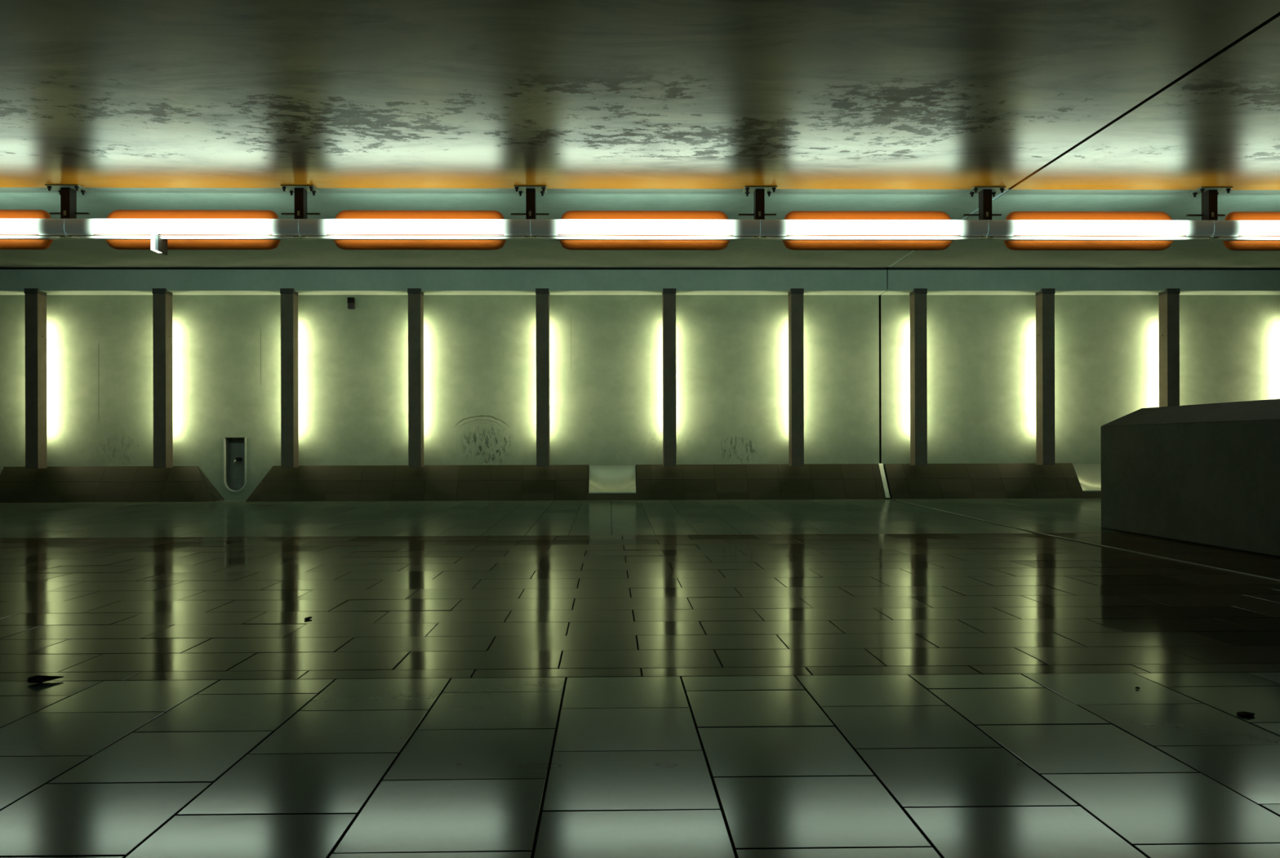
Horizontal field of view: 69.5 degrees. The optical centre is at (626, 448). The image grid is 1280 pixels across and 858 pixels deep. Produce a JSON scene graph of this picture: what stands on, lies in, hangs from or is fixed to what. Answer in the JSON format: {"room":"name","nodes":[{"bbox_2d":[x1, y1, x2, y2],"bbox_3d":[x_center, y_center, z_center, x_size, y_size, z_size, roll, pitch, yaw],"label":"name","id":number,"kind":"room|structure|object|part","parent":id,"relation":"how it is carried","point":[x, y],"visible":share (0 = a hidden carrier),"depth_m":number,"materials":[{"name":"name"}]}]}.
{"room":"subway station","nodes":[
{"label":"subway station","id":0,"kind":"room"},
{"bbox_2d":[24,288,47,468],"bbox_3d":[-6.234,-0.730,9.749,0.139,1.887,0.200,0,0,-1],"label":"pillar","id":1,"kind":"structure","parent":0,"point":[35,300],"depth_m":9.66,"materials":[{"name":"metal"}]},
{"bbox_2d":[152,288,173,467],"bbox_3d":[-4.905,-0.734,9.773,0.139,1.887,0.200,0,0,-1],"label":"pillar","id":2,"kind":"structure","parent":0,"point":[162,298],"depth_m":9.68,"materials":[{"name":"metal"}]},
{"bbox_2d":[280,288,298,467],"bbox_3d":[-3.573,-0.738,9.797,0.139,1.887,0.200,0,0,-1],"label":"pillar","id":3,"kind":"structure","parent":0,"point":[289,297],"depth_m":9.70,"materials":[{"name":"metal"}]},
{"bbox_2d":[407,288,423,466],"bbox_3d":[-2.237,-0.742,9.821,0.139,1.887,0.200,0,0,-1],"label":"pillar","id":4,"kind":"structure","parent":0,"point":[415,295],"depth_m":9.73,"materials":[{"name":"metal"}]},
{"bbox_2d":[535,288,550,466],"bbox_3d":[-0.889,-0.746,9.845,0.139,1.887,0.200,0,0,-1],"label":"pillar","id":5,"kind":"structure","parent":0,"point":[542,295],"depth_m":9.75,"materials":[{"name":"metal"}]},
{"bbox_2d":[0,497,1279,857],"bbox_3d":[0.030,0.723,3.101,18.446,0.354,14.600,0,0,-1],"label":"floor","id":6,"kind":"structure","parent":0,"point":[886,677],"depth_m":2.39,"materials":[{"name":"tile"}]},
{"bbox_2d":[27,675,63,683],"bbox_3d":[-1.500,0.594,2.376,0.079,0.020,0.035,0,0,-23],"label":"dead leaf","id":7,"kind":"object","parent":6,"relation":"on","point":[37,678],"visible":1,"depth_m":2.37,"materials":[{"name":"black plant"}]},
{"bbox_2d":[888,498,1279,582],"bbox_3d":[2.892,0.565,4.420,0.024,0.061,10.736,0,0,-1],"label":"trim","id":8,"kind":"structure","parent":6,"relation":"on","point":[1102,545],"depth_m":5.34,"materials":[{"name":"metal"}]},
{"bbox_2d":[1100,399,1279,557],"bbox_3d":[4.011,0.147,4.923,1.004,0.882,3.700,0,0,-1],"label":"parapet","id":9,"kind":"object","parent":6,"relation":"on","point":[1208,474],"visible":1,"depth_m":5.67,"materials":[{"name":"concrete"}]},
{"bbox_2d":[1236,711,1254,716],"bbox_3d":[1.381,0.591,2.054,0.035,0.008,0.028,0,0,-13],"label":"scrap","id":10,"kind":"object","parent":6,"relation":"on","point":[1243,713],"visible":1,"depth_m":2.05,"materials":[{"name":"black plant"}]},
{"bbox_2d":[0,0,1279,268],"bbox_3d":[-0.060,-2.062,2.994,18.000,0.300,14.390,0,0,-1],"label":"ceiling","id":11,"kind":"structure","parent":0,"point":[835,105],"depth_m":5.30,"materials":[{"name":"grey concrete"}]},
{"bbox_2d":[0,184,302,249],"bbox_3d":[-4.070,-1.690,6.776,3.367,0.420,0.275,0,0,-1],"label":"pendant lamp","id":12,"kind":"object","parent":11,"relation":"attached to","point":[122,229],"depth_m":6.70,"materials":[{"name":"grey plastic"}]},
{"bbox_2d":[0,218,67,235],"bbox_3d":[-4.911,-1.608,6.703,1.681,0.114,0.100,0,0,-1],"label":"diffuser","id":13,"kind":"object","parent":12,"relation":"attached to","point":[7,226],"depth_m":6.67,"materials":[{"name":"grey plastic"}]},
{"bbox_3d":[-4.912,-1.625,6.776,1.682,0.296,0.245,0,0,-1],"label":"pendant lamp","id":14,"kind":"part","parent":12,"relation":"part of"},
{"bbox_3d":[-4.080,-1.782,6.713,0.280,0.234,0.150,0,0,-1],"label":"hanger bracket","id":15,"kind":"part","parent":12,"relation":"part of","materials":[{"name":"black metal"}]},
{"bbox_3d":[-4.070,-1.895,6.713,0.236,0.010,0.150,0,0,-1],"label":"ceiling plate","id":16,"kind":"part","parent":12,"relation":"part of","materials":[{"name":"grey metal"}]},
{"bbox_3d":[-4.070,-1.781,6.726,0.066,0.230,0.085,0,0,-1],"label":"stem","id":17,"kind":"part","parent":12,"relation":"part of","materials":[{"name":"paint"}]},
{"bbox_2d":[151,233,167,255],"bbox_3d":[-3.395,-1.489,6.700,0.027,0.138,0.200,0,0,-1],"label":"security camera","id":18,"kind":"object","parent":12,"relation":"hanging from","point":[158,245],"visible":0.99,"depth_m":6.67,"materials":[{"name":"white plastic"}]},
{"bbox_3d":[-3.393,-1.481,6.634,0.024,0.114,0.043,0,0,-1],"label":"frame","id":19,"kind":"part","parent":18,"relation":"part of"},
{"bbox_3d":[-3.395,-1.481,6.728,0.024,0.114,0.145,0,0,-1],"label":"panel","id":20,"kind":"part","parent":18,"relation":"part of","materials":[{"name":"plastic"}]},
{"bbox_2d":[64,218,299,235],"bbox_3d":[-3.227,-1.613,6.733,1.681,0.114,0.100,0,0,-1],"label":"diffuser","id":21,"kind":"object","parent":12,"relation":"attached to","point":[72,226],"depth_m":6.69,"materials":[{"name":"grey plastic"}]},
{"bbox_2d":[280,185,531,249],"bbox_3d":[-1.620,-1.697,6.820,1.833,0.420,0.275,0,0,-1],"label":"pendant lamp","id":22,"kind":"object","parent":11,"relation":"attached to","point":[349,229],"depth_m":6.73,"materials":[{"name":"grey plastic"}]},
{"bbox_3d":[-2.386,-1.900,6.744,0.236,0.010,0.150,0,0,-1],"label":"ceiling plate","id":23,"kind":"part","parent":22,"relation":"part of","materials":[{"name":"grey metal"}]},
{"bbox_3d":[-2.396,-1.788,6.743,0.280,0.234,0.150,0,0,-1],"label":"hanger bracket","id":24,"kind":"part","parent":22,"relation":"part of","materials":[{"name":"black metal"}]},
{"bbox_3d":[-2.386,-1.786,6.756,0.066,0.230,0.085,0,0,-1],"label":"stem","id":25,"kind":"part","parent":22,"relation":"part of","materials":[{"name":"paint"}]},
{"bbox_2d":[298,218,530,235],"bbox_3d":[-1.543,-1.618,6.764,1.681,0.114,0.100,0,0,-1],"label":"diffuser","id":26,"kind":"object","parent":22,"relation":"attached to","point":[306,226],"depth_m":6.72,"materials":[{"name":"grey plastic"}]},
{"bbox_2d":[511,185,759,249],"bbox_3d":[0.064,-1.702,6.850,1.833,0.420,0.275,0,0,-1],"label":"pendant lamp","id":27,"kind":"object","parent":11,"relation":"attached to","point":[575,229],"depth_m":6.76,"materials":[{"name":"grey plastic"}]},
{"bbox_3d":[-0.712,-1.793,6.773,0.280,0.234,0.150,0,0,-1],"label":"hanger bracket","id":28,"kind":"part","parent":27,"relation":"part of","materials":[{"name":"black metal"}]},
{"bbox_3d":[-0.702,-1.905,6.774,0.236,0.010,0.150,0,0,-1],"label":"ceiling plate","id":29,"kind":"part","parent":27,"relation":"part of","materials":[{"name":"grey metal"}]},
{"bbox_3d":[-0.702,-1.791,6.786,0.066,0.230,0.085,0,0,-1],"label":"stem","id":30,"kind":"part","parent":27,"relation":"part of","materials":[{"name":"paint"}]},
{"bbox_2d":[530,219,759,235],"bbox_3d":[0.141,-1.623,6.794,1.681,0.114,0.100,0,0,-1],"label":"diffuser","id":31,"kind":"object","parent":27,"relation":"attached to","point":[538,227],"depth_m":6.75,"materials":[{"name":"grey plastic"}]},
{"bbox_2d":[737,186,777,219],"bbox_3d":[0.973,-1.798,6.804,0.280,0.234,0.150,0,0,-1],"label":"bracket","id":32,"kind":"object","parent":11,"relation":"attached to","point":[758,192],"visible":1,"depth_m":6.77,"materials":[{"name":"metal"}]},
{"bbox_3d":[0.982,-1.796,6.816,0.066,0.230,0.085,0,0,-1],"label":"stem","id":33,"kind":"part","parent":32,"relation":"part of","materials":[{"name":"paint"}]},
{"bbox_3d":[0.982,-1.910,6.804,0.236,0.010,0.150,0,0,-1],"label":"ceiling plate","id":34,"kind":"part","parent":32,"relation":"part of","materials":[{"name":"grey metal"}]},
{"bbox_2d":[887,187,1009,267],"bbox_3d":[2.814,-1.948,8.339,0.028,0.046,2.965,0,0,-1],"label":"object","id":35,"kind":"structure","parent":11,"relation":"attached to","point":[1006,190],"depth_m":7.67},
{"bbox_2d":[758,186,1214,250],"bbox_3d":[2.666,-1.710,6.896,3.367,0.420,0.275,0,0,-1],"label":"pendant lamp","id":36,"kind":"object","parent":11,"relation":"attached to","point":[799,230],"depth_m":6.82,"materials":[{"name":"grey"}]},
{"bbox_2d":[760,219,988,235],"bbox_3d":[1.825,-1.629,6.824,1.681,0.114,0.100,0,0,-1],"label":"diffuser","id":37,"kind":"object","parent":36,"relation":"attached to","point":[767,227],"depth_m":6.78,"materials":[{"name":"grey plastic"}]},
{"bbox_3d":[2.657,-1.803,6.834,0.280,0.234,0.150,0,0,-1],"label":"hanger bracket","id":38,"kind":"part","parent":36,"relation":"part of","materials":[{"name":"black metal"}]},
{"bbox_3d":[2.666,-1.801,6.846,0.066,0.230,0.085,0,0,-1],"label":"stem","id":39,"kind":"part","parent":36,"relation":"part of","materials":[{"name":"paint"}]},
{"bbox_3d":[2.666,-1.915,6.834,0.236,0.010,0.150,0,0,-1],"label":"ceiling plate","id":40,"kind":"part","parent":36,"relation":"part of","materials":[{"name":"grey metal"}]},
{"bbox_3d":[3.508,-1.651,6.926,1.682,0.296,0.245,0,0,-1],"label":"pendant lamp","id":41,"kind":"part","parent":36,"relation":"part of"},
{"bbox_2d":[986,219,1214,235],"bbox_3d":[3.509,-1.633,6.854,1.681,0.114,0.100,0,0,-1],"label":"diffuser","id":42,"kind":"object","parent":36,"relation":"attached to","point":[996,227],"depth_m":6.81,"materials":[{"name":"grey plastic"}]},
{"bbox_2d":[1186,186,1279,250],"bbox_3d":[5.116,-1.717,6.940,1.833,0.420,0.275,0,0,-1],"label":"pendant lamp","id":43,"kind":"object","parent":11,"relation":"attached to","point":[1239,230],"depth_m":6.84,"materials":[{"name":"grey plastic"}]},
{"bbox_3d":[4.341,-1.808,6.864,0.280,0.234,0.150,0,0,-1],"label":"hanger bracket","id":44,"kind":"part","parent":43,"relation":"part of","materials":[{"name":"black metal"}]},
{"bbox_3d":[4.350,-1.806,6.877,0.066,0.230,0.085,0,0,-1],"label":"stem","id":45,"kind":"part","parent":43,"relation":"part of","materials":[{"name":"paint"}]},
{"bbox_3d":[4.350,-1.920,6.864,0.236,0.010,0.150,0,0,-1],"label":"ceiling plate","id":46,"kind":"part","parent":43,"relation":"part of","materials":[{"name":"grey metal"}]},
{"bbox_2d":[1212,220,1279,235],"bbox_3d":[5.193,-1.639,6.884,1.681,0.114,0.100,0,0,-1],"label":"diffuser","id":47,"kind":"object","parent":43,"relation":"attached to","point":[1222,228],"depth_m":6.83,"materials":[{"name":"grey plastic"}]},
{"bbox_2d":[0,294,1279,499],"bbox_3d":[-0.186,-0.545,10.278,18.000,2.292,0.441,0,0,-1],"label":"wall","id":48,"kind":"structure","parent":0,"point":[606,351],"depth_m":10.06,"materials":[{"name":"paint"}]},
{"bbox_2d":[223,437,246,492],"bbox_3d":[-4.242,0.180,10.045,0.241,0.590,0.131,0,0,-1],"label":"wall niche","id":49,"kind":"object","parent":48,"relation":"attached to","point":[234,448],"visible":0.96,"depth_m":10.11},
{"bbox_2d":[233,457,242,462],"bbox_3d":[-4.234,0.128,10.052,0.053,0.058,0.117,0,0,-1],"label":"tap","id":50,"kind":"object","parent":49,"relation":"on","point":[237,460],"depth_m":10.08,"materials":[{"name":"metal"}]},
{"bbox_2d":[347,297,355,309],"bbox_3d":[-2.979,-1.568,9.981,0.070,0.123,0.055,0,0,-1],"label":"junction box","id":51,"kind":"object","parent":48,"relation":"attached to","point":[351,300],"visible":1,"depth_m":9.96,"materials":[{"name":"black plastic"}]},
{"bbox_2d":[0,462,1101,502],"bbox_3d":[-0.176,0.368,9.908,18.000,0.377,0.305,0,0,-1],"label":"baseboard","id":52,"kind":"structure","parent":48,"relation":"attached to","point":[1025,480],"depth_m":9.88,"materials":[{"name":"concrete"}]},
{"bbox_2d":[588,465,636,493],"bbox_3d":[-0.150,0.332,9.932,0.514,0.300,0.253,0,0,-1],"label":"metal scoop","id":53,"kind":"object","parent":48,"relation":"attached to","point":[602,478],"visible":1,"depth_m":10.01,"materials":[{"name":"metal"}]},
{"bbox_2d":[0,267,1279,295],"bbox_3d":[-0.186,-1.891,10.093,18.000,0.440,0.610,0,0,-1],"label":"trim","id":54,"kind":"structure","parent":48,"relation":"attached to","point":[13,281],"depth_m":9.80,"materials":[{"name":"paint"}]},
{"bbox_2d":[878,463,889,497],"bbox_3d":[2.783,0.353,9.962,0.044,0.371,0.299,0,0,-1],"label":"trim","id":55,"kind":"structure","parent":48,"relation":"attached to","point":[880,465],"depth_m":9.95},
{"bbox_2d":[1072,463,1101,491],"bbox_3d":[5.160,0.316,10.027,0.523,0.300,0.253,0,0,-1],"label":"metal scoop","id":56,"kind":"object","parent":48,"relation":"attached to","point":[1089,475],"visible":0.53,"depth_m":10.11,"materials":[{"name":"silver metal"}]},
{"bbox_2d":[662,288,676,466],"bbox_3d":[0.460,-0.750,9.869,0.139,1.887,0.200,0,0,-1],"label":"pillar","id":57,"kind":"structure","parent":0,"point":[669,449],"depth_m":9.77,"materials":[{"name":"metal"}]},
{"bbox_2d":[787,288,804,466],"bbox_3d":[1.819,-0.754,9.893,0.139,1.887,0.200,0,0,-1],"label":"pillar","id":58,"kind":"structure","parent":0,"point":[796,346],"depth_m":9.80,"materials":[{"name":"metal"}]},
{"bbox_2d":[909,288,927,465],"bbox_3d":[3.138,-0.758,9.917,0.139,1.887,0.200,0,0,-1],"label":"pillar","id":59,"kind":"structure","parent":0,"point":[918,340],"depth_m":9.82,"materials":[{"name":"metal"}]},
{"bbox_2d":[1035,288,1054,465],"bbox_3d":[4.511,-0.762,9.941,0.139,1.887,0.200,0,0,-1],"label":"pillar","id":60,"kind":"structure","parent":0,"point":[1045,298],"depth_m":9.85,"materials":[{"name":"metal"}]},
{"bbox_2d":[1158,288,1179,407],"bbox_3d":[5.860,-0.766,9.966,0.139,1.887,0.200,0,0,-1],"label":"pillar","id":61,"kind":"structure","parent":0,"point":[1168,300],"depth_m":9.87,"materials":[{"name":"metal"}]}
]}

